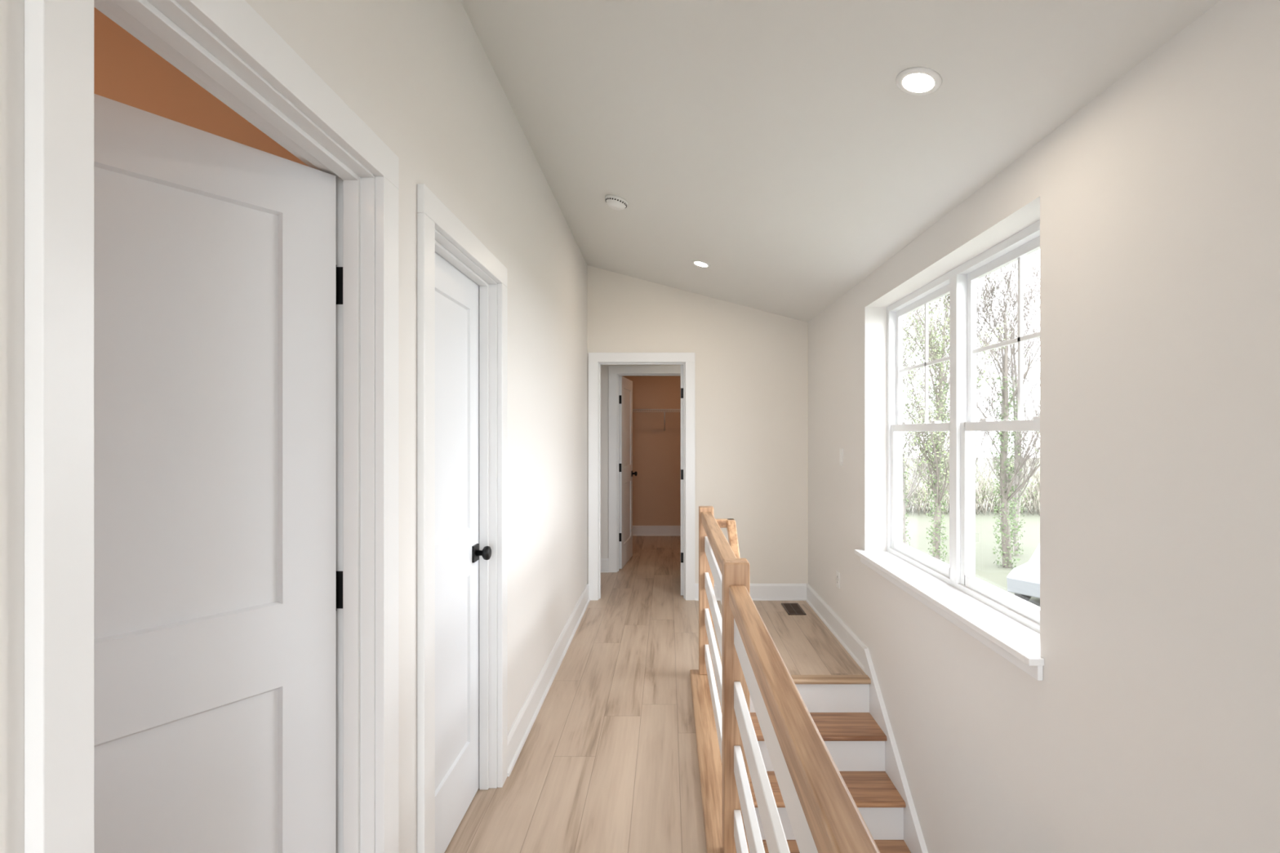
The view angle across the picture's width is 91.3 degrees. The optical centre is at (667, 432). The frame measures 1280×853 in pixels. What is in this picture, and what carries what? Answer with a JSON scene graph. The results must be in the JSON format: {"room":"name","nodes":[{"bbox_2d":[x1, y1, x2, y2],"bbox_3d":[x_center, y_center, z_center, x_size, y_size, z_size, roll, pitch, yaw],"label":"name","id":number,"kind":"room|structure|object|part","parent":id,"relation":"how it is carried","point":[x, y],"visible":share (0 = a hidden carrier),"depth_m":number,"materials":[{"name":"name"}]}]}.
{"room":"upstairs hallway","nodes":[
{"label":"upstairs hallway","id":0,"kind":"room"},
{"bbox_2d":[93,7,308,166],"bbox_3d":[-1.998,0.040,2.250,2.405,2.800,6.700,0,0,0],"label":"wall","id":1,"kind":"structure","parent":0,"point":[126,71],"depth_m":1.60,"materials":[{"name":"orange paint"}]},
{"bbox_2d":[0,0,586,852],"bbox_3d":[-0.743,0.010,1.242,0.105,2.900,8.485,0,0,0],"label":"wall","id":2,"kind":"structure","parent":0,"point":[418,73],"depth_m":1.81,"materials":[{"name":"paint"}]},
{"bbox_2d":[24,0,398,852],"bbox_3d":[-0.743,0.378,1.113,0.147,2.125,0.887,0,0,0],"label":"trim","id":3,"kind":"structure","parent":2,"relation":"attached to","point":[226,47],"depth_m":0.88,"materials":[{"name":"white wood"}]},
{"bbox_2d":[93,93,337,852],"bbox_3d":[-0.983,0.419,1.160,0.159,2.026,0.735,0,0,34],"label":"door","id":4,"kind":"structure","parent":2,"relation":"in","point":[215,268],"depth_m":1.24,"materials":[{"name":"white wood"}]},
{"bbox_2d":[417,183,507,852],"bbox_3d":[-0.743,0.378,2.167,0.147,2.125,0.894,0,0,0],"label":"trim","id":5,"kind":"structure","parent":2,"relation":"attached to","point":[439,230],"depth_m":2.34,"materials":[{"name":"white wood"}]},
{"bbox_2d":[435,251,491,852],"bbox_3d":[-0.777,0.419,2.161,0.159,2.026,0.723,0,0,0],"label":"door","id":6,"kind":"structure","parent":2,"relation":"in","point":[457,552],"depth_m":2.26,"materials":[{"name":"white wood"}]},
{"bbox_2d":[506,583,590,777],"bbox_3d":[-0.676,1.370,1.190,0.028,0.140,8.380,0,0,0],"label":"baseboard","id":7,"kind":"structure","parent":2,"relation":"attached to","point":[517,735],"depth_m":3.35,"materials":[{"name":"white wood"}]},
{"bbox_2d":[600,364,680,558],"bbox_3d":[0.220,0.140,5.978,2.440,2.600,1.155,0,0,0],"label":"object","id":8,"kind":"structure","parent":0,"point":[604,368],"depth_m":6.45,"materials":[{"name":"white wood"}]},
{"bbox_2d":[600,558,608,572],"bbox_3d":[-0.753,1.370,6.436,0.294,0.140,0.028,0,0,0],"label":"baseboard","id":9,"kind":"structure","parent":8,"relation":"attached to","point":[604,562],"depth_m":6.43,"materials":[{"name":"white wood"}]},
{"bbox_2d":[618,376,637,568],"bbox_3d":[-0.461,0.419,6.906,0.159,2.026,0.722,0,0,6],"label":"door","id":10,"kind":"structure","parent":8,"relation":"in","point":[625,473],"depth_m":6.85,"materials":[{"name":"white wood"}]},
{"bbox_2d":[608,365,680,572],"bbox_3d":[-0.155,0.378,6.503,0.902,2.125,0.147,0,0,0],"label":"trim","id":11,"kind":"structure","parent":8,"relation":"attached to","point":[615,371],"depth_m":6.43,"materials":[{"name":"white wood"}]},
{"bbox_2d":[623,376,680,525],"bbox_3d":[0.150,0.140,7.692,2.300,2.600,2.275,0,0,0],"label":"wall","id":12,"kind":"structure","parent":0,"point":[656,451],"depth_m":8.73,"materials":[{"name":"brown paint"}]},
{"bbox_2d":[632,408,680,431],"bbox_3d":[0.150,-0.170,8.578,2.100,0.291,0.305,0,0,0],"label":"wire shelf","id":13,"kind":"object","parent":12,"relation":"attached to","point":[637,410],"visible":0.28,"depth_m":8.43,"materials":[{"name":"white metal"}]},
{"bbox_2d":[632,525,680,535],"bbox_3d":[0.150,1.370,7.652,2.100,0.140,2.155,0,0,0],"label":"baseboard","id":14,"kind":"structure","parent":12,"relation":"attached to","point":[637,530],"depth_m":8.71,"materials":[{"name":"white wood"}]},
{"bbox_2d":[444,535,866,852],"bbox_3d":[-0.880,1.450,2.950,4.640,0.020,11.900,0,0,0],"label":"floor","id":15,"kind":"structure","parent":0,"point":[607,762],"depth_m":3.05,"materials":[{"name":"laminate"}]},
{"bbox_2d":[689,506,879,852],"bbox_3d":[0.251,0.934,0.375,0.233,1.012,6.710,0,0,0],"label":"stair railing","id":16,"kind":"object","parent":15,"relation":"on","point":[824,815],"visible":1,"depth_m":1.73,"materials":[{"name":"brown wood"}]},
{"bbox_3d":[0.222,1.427,0.375,0.176,0.026,6.710,0,0,0],"label":"floor plate","id":17,"kind":"part","parent":16,"relation":"part of","materials":[{"name":"brown wood"}]},
{"bbox_3d":[0.228,0.493,2.888,0.060,0.063,1.510,0,0,0],"label":"rail","id":18,"kind":"part","parent":16,"relation":"part of","materials":[{"name":"brown wood"}]},
{"bbox_3d":[0.303,0.659,3.197,0.128,0.368,0.495,0,0,0],"label":"grab rail","id":19,"kind":"part","parent":16,"relation":"part of","materials":[{"name":"brown wood"}]},
{"bbox_3d":[0.228,0.532,0.345,0.056,0.064,3.405,0,0,0],"label":"hand rail","id":20,"kind":"part","parent":16,"relation":"part of","materials":[{"name":"brown wood"}]},
{"bbox_2d":[781,603,806,614],"bbox_3d":[1.025,1.437,5.090,0.140,0.006,0.320,0,0,0],"label":"floor vent","id":21,"kind":"object","parent":15,"relation":"in","point":[790,608],"visible":1,"depth_m":5.08,"materials":[{"name":"brown metal"}]},
{"bbox_2d":[791,675,871,684],"bbox_3d":[0.736,1.452,3.665,0.892,0.032,0.070,0,0,0],"label":"trim","id":22,"kind":"structure","parent":15,"relation":"attached to","point":[797,679],"depth_m":3.64,"materials":[{"name":"brown wood"}]},
{"bbox_2d":[586,265,808,584],"bbox_3d":[0.260,0.000,5.433,1.900,2.880,0.105,0,0,0],"label":"wall","id":23,"kind":"structure","parent":0,"point":[752,364],"depth_m":5.38,"materials":[{"name":"paint"}]},
{"bbox_2d":[588,352,695,599],"bbox_3d":[-0.221,0.378,5.433,0.916,2.125,0.147,0,0,0],"label":"trim","id":24,"kind":"structure","parent":23,"relation":"attached to","point":[596,360],"depth_m":5.36,"materials":[{"name":"white wood"}]},
{"bbox_2d":[680,364,683,595],"bbox_3d":[0.195,0.419,5.847,0.159,2.026,0.742,0,0,10],"label":"door","id":25,"kind":"structure","parent":23,"relation":"in","point":[682,366],"depth_m":5.49,"materials":[{"name":"white wood"}]},
{"bbox_2d":[695,583,806,600],"bbox_3d":[0.716,1.370,5.366,0.957,0.140,0.028,0,0,0],"label":"baseboard","id":26,"kind":"structure","parent":23,"relation":"attached to","point":[758,592],"depth_m":5.36,"materials":[{"name":"white wood"}]},
{"bbox_2d":[460,0,1220,322],"bbox_3d":[0.323,-1.237,1.192,2.235,0.701,8.585,0,0,0],"label":"ceiling","id":27,"kind":"structure","parent":0,"point":[776,146],"depth_m":2.27,"materials":[{"name":"paint"}]},
{"bbox_2d":[604,195,628,210],"bbox_3d":[-0.292,-1.319,3.596,0.134,0.069,0.136,0,0,4],"label":"smoke detector","id":28,"kind":"object","parent":27,"relation":"attached to","point":[615,202],"visible":1,"depth_m":3.56,"materials":[{"name":"white plastic"}]},
{"bbox_2d":[692,260,710,267],"bbox_3d":[0.239,-1.196,4.434,0.130,0.039,0.134,0,0,-4],"label":"recessed light","id":29,"kind":"object","parent":27,"relation":"in","point":[699,263],"visible":1,"depth_m":4.42,"materials":[{"name":"white plastic"}]},
{"bbox_2d":[895,66,942,95],"bbox_3d":[0.760,-1.060,1.891,0.130,0.039,0.134,0,0,-4],"label":"recessed light","id":30,"kind":"object","parent":27,"relation":"in","point":[917,81],"visible":1,"depth_m":1.88,"materials":[{"name":"white plastic"}]},
{"bbox_2d":[808,0,1279,852],"bbox_3d":[1.325,1.630,1.242,0.230,5.220,8.485,0,0,0],"label":"wall","id":31,"kind":"structure","parent":0,"point":[1152,723],"depth_m":1.65,"materials":[{"name":"paint"}]},
{"bbox_2d":[805,583,868,671],"bbox_3d":[1.196,1.370,4.570,0.028,0.140,1.620,0,0,0],"label":"baseboard","id":32,"kind":"structure","parent":31,"relation":"attached to","point":[854,646],"depth_m":4.38,"materials":[{"name":"white wood"}]},
{"bbox_2d":[836,570,839,588],"bbox_3d":[1.206,1.040,4.420,0.008,0.116,0.072,0,0,0],"label":"wall outlet","id":33,"kind":"object","parent":31,"relation":"attached to","point":[837,571],"visible":1,"depth_m":4.41,"materials":[{"name":"white plastic"}]},
{"bbox_2d":[839,448,843,465],"bbox_3d":[1.205,0.170,4.340,0.010,0.116,0.072,0,0,0],"label":"light switch","id":34,"kind":"object","parent":31,"relation":"attached to","point":[841,451],"visible":1,"depth_m":4.32,"materials":[{"name":"white plastic"}]},
{"bbox_2d":[863,648,928,852],"bbox_3d":[1.196,2.786,2.030,0.028,2.970,3.460,0,0,0],"label":"trim","id":35,"kind":"structure","parent":31,"relation":"attached to","point":[913,838],"depth_m":3.27,"materials":[{"name":"white wood"}]},
{"bbox_2d":[854,549,1044,680],"bbox_3d":[1.255,0.763,2.942,0.190,0.074,1.875,0,0,0],"label":"window sill","id":36,"kind":"structure","parent":31,"relation":"attached to","point":[1016,642],"depth_m":2.55,"materials":[{"name":"white wood"}]},
{"bbox_2d":[887,220,1039,633],"bbox_3d":[1.382,-0.009,2.930,0.086,1.518,1.800,0,0,0],"label":"window","id":37,"kind":"structure","parent":31,"relation":"in","point":[960,282],"depth_m":2.90,"materials":[{"name":"plastic"}]},
{"bbox_3d":[0.810,4.265,1.000,1.260,0.050,8.000,0,0,0],"label":"floor","id":38,"kind":"structure","parent":0,"visible":0},
{"bbox_2d":[750,684,911,852],"bbox_3d":[0.737,2.853,1.930,0.890,2.773,3.490,0,0,0],"label":"staircase","id":39,"kind":"structure","parent":38,"relation":"on","point":[854,740],"depth_m":3.40,"materials":[{"name":"brown wood"}]},
{"label":"outside","id":40,"kind":"structure","parent":0,"visible":0},
{"bbox_2d":[904,457,1039,607],"bbox_3d":[15.000,4.490,35.000,150.000,0.100,150.000,0,0,0],"label":"ground","id":41,"kind":"structure","parent":40,"point":[985,570],"depth_m":26.61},
{"bbox_2d":[902,297,948,546],"bbox_3d":[8.788,-1.308,23.444,4.083,11.535,4.083,0,0,-17],"label":"tree","id":42,"kind":"object","parent":41,"relation":"on","point":[904,504],"visible":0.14,"depth_m":23.38,"materials":[{"name":"green plant"}]},
{"bbox_2d":[902,298,986,526],"bbox_3d":[12.551,-1.870,29.460,4.504,12.626,3.653,0,0,26],"label":"tree","id":43,"kind":"object","parent":41,"relation":"on","point":[943,299],"visible":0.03,"depth_m":29.25,"materials":[{"name":"green plant"}]},
{"bbox_2d":[902,266,1004,538],"bbox_3d":[11.293,-1.129,25.202,3.699,11.182,4.236,0,0,0],"label":"tree","id":44,"kind":"object","parent":41,"relation":"on","point":[933,506],"visible":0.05,"depth_m":25.78,"materials":[{"name":"green plant"}]},
{"bbox_2d":[902,278,1014,562],"bbox_3d":[9.015,-1.404,20.648,5.284,11.743,4.371,0,0,-28],"label":"tree","id":45,"kind":"object","parent":41,"relation":"on","point":[936,438],"visible":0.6,"depth_m":19.98,"materials":[{"name":"green plant"}]},
{"bbox_2d":[902,253,1033,493],"bbox_3d":[10.114,-1.604,22.425,5.232,12.096,4.623,0,0,0],"label":"tree","id":46,"kind":"object","parent":41,"relation":"on","point":[1008,266],"visible":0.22,"depth_m":21.61,"materials":[{"name":"green plant"}]},
{"bbox_2d":[903,435,1039,515],"bbox_3d":[16.974,1.973,35.347,16.724,4.954,6.194,0,0,0],"label":"thicket","id":47,"kind":"object","parent":41,"relation":"on","point":[1036,495],"visible":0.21,"depth_m":34.54,"materials":[{"name":"green plant"}]},
{"bbox_2d":[937,248,1039,568],"bbox_3d":[11.210,-2.033,20.707,3.006,13.025,4.317,0,0,-41],"label":"tree","id":48,"kind":"object","parent":41,"relation":"on","point":[1006,550],"visible":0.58,"depth_m":20.61,"materials":[{"name":"green plant"}]},
{"bbox_2d":[974,254,1039,531],"bbox_3d":[14.670,-2.218,27.447,4.700,13.317,4.635,0,0,-38],"label":"tree","id":49,"kind":"object","parent":41,"relation":"on","point":[988,370],"visible":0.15,"depth_m":27.80,"materials":[{"name":"green plant"}]},
{"bbox_2d":[976,251,1039,555],"bbox_3d":[12.468,-1.205,22.281,4.274,11.322,4.355,0,0,23],"label":"tree","id":50,"kind":"object","parent":41,"relation":"on","point":[1016,478],"visible":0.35,"depth_m":22.16,"materials":[{"name":"green plant"}]},
{"bbox_2d":[976,250,1039,547],"bbox_3d":[13.468,-1.875,23.412,2.943,12.634,5.610,0,0,-33],"label":"tree","id":51,"kind":"object","parent":41,"relation":"on","point":[1037,261],"visible":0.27,"depth_m":23.71,"materials":[{"name":"green plant"}]},
{"bbox_2d":[1006,543,1039,601],"bbox_3d":[11.002,3.715,16.601,4.496,1.450,1.840,0,0,-35],"label":"parked car","id":52,"kind":"object","parent":41,"relation":"on","point":[1024,580],"visible":0.16,"depth_m":15.85,"materials":[{"name":"grey metal"}]}
]}

